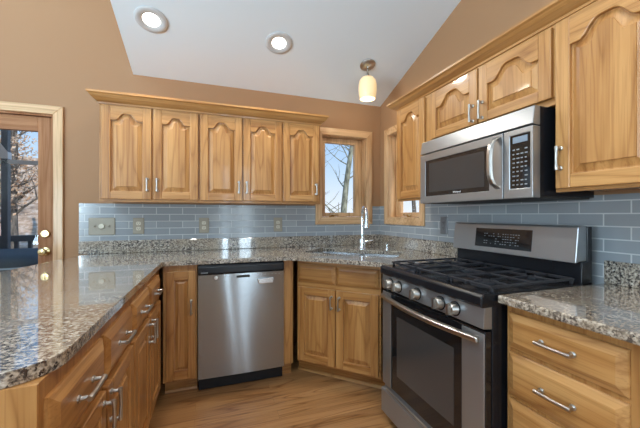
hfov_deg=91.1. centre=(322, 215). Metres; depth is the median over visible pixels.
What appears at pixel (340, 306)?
base cabinet
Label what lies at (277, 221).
power outlet
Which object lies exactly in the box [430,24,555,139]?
upper cabinet
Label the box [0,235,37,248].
porch railing
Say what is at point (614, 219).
tile backsplash
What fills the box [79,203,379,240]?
tile backsplash
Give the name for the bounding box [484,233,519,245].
print
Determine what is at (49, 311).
countertop
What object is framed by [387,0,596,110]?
crown molding
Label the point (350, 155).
tree
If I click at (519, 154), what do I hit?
print
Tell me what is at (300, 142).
upper cabinet
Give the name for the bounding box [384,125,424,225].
window
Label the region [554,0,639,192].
upper cabinet
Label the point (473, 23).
wall
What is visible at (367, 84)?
pendant light
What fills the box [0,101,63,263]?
door
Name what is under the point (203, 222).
power outlet
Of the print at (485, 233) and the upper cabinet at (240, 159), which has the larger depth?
the upper cabinet at (240, 159)
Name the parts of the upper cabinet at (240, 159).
door, panel, door, panel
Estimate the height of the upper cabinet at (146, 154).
0.720 m
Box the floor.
[149,342,397,427]
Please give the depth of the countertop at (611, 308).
1.09 m
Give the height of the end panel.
0.882 m
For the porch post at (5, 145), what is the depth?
3.44 m
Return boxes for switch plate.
[89,218,114,234]
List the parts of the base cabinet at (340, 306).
panel, drawer, door, handle, handle, shoe molding, panel, door, drawer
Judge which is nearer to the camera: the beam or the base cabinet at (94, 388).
the base cabinet at (94, 388)
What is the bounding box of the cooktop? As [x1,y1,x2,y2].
[380,262,582,307]
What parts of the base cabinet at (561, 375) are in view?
drawer, handle, handle, drawer, drawer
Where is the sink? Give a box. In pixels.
[316,251,398,256]
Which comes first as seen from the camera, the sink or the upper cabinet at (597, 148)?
the upper cabinet at (597, 148)
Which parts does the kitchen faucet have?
spout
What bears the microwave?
attached to the wall at (473, 23)
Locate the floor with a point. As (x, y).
(298, 398)
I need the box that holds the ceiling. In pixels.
[110,0,460,106]
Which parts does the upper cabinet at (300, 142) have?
panel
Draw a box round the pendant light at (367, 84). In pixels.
[359,59,376,101]
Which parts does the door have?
knob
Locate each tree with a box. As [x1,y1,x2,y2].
[0,130,37,248]
[0,131,37,175]
[325,145,352,212]
[412,201,415,211]
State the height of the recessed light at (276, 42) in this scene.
0.072 m
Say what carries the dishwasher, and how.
on the floor
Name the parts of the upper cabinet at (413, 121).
panel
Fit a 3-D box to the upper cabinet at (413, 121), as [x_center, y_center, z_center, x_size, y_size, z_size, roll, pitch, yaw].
[0.789,-0.466,2.324,0.323,0.720,0.404,0,0,-19]
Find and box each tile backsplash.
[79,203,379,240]
[380,193,639,284]
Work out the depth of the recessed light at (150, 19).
2.13 m
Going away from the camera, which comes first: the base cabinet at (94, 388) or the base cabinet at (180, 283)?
the base cabinet at (94, 388)
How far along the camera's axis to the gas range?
1.47 m
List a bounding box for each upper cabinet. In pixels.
[99,103,198,202]
[199,113,281,203]
[282,122,319,203]
[397,93,430,201]
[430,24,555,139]
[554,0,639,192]
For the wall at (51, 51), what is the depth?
2.45 m
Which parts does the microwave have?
door, handle, control panel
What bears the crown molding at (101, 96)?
attached to the upper cabinet at (146, 154)
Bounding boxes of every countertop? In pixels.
[0,234,456,388]
[498,260,639,345]
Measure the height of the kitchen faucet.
0.384 m
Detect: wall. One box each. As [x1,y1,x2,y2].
[0,0,379,359]
[380,0,639,288]
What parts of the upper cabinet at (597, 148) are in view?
handle, panel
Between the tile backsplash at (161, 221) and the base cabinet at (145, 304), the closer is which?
the base cabinet at (145, 304)
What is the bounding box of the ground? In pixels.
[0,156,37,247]
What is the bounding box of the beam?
[0,159,37,164]
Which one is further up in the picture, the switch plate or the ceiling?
the ceiling
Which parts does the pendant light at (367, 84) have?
lamp shade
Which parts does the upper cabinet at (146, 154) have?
door, panel, handle, door, panel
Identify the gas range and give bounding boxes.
[380,222,591,427]
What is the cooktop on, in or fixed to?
in the gas range
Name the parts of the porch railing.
rail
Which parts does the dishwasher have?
handle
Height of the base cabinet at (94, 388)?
0.882 m
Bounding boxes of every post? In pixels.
[0,130,11,248]
[282,261,292,373]
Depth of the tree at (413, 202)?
8.93 m
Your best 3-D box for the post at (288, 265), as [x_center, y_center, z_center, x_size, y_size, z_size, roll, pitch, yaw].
[-0.273,0.778,2.399,0.070,0.882,0.075,0,0,-19]
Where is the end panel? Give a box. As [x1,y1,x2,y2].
[0,383,38,427]
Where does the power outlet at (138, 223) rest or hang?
attached to the tile backsplash at (161, 221)
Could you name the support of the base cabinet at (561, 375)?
on the floor
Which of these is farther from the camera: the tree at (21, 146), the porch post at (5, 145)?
the tree at (21, 146)
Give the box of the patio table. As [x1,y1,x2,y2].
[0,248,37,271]
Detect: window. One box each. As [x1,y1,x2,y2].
[315,127,371,223]
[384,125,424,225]
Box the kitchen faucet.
[358,206,372,248]
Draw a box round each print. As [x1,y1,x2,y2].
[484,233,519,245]
[512,147,527,185]
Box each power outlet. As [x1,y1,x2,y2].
[133,218,143,233]
[199,218,208,232]
[274,218,281,231]
[440,217,447,233]
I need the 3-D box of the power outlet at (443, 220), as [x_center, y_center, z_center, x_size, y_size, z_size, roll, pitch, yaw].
[0.921,0.079,2.395,0.009,0.132,0.081,0,0,-19]
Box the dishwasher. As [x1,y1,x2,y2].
[198,261,283,389]
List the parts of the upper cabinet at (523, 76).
panel, door, handle, handle, panel, door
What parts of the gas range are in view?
knob, knob, warming drawer, knob, handle, control panel, oven door, knob, knob, burner, burner, burner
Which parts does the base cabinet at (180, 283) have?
shoe molding, panel, handle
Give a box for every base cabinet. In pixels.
[12,300,136,427]
[129,270,163,427]
[163,265,197,393]
[298,261,384,388]
[508,306,639,427]
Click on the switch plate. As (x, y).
(97, 226)
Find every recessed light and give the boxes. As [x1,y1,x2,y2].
[134,6,167,32]
[266,32,291,53]
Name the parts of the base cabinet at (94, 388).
drawer, door, handle, handle, drawer, handle, door, panel, handle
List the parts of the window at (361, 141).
sash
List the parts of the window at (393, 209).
sash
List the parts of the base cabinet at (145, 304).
drawer, door, panel, handle, handle, drawer, door, handle, panel, handle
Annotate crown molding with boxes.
[85,88,328,125]
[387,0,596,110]
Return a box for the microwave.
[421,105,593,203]

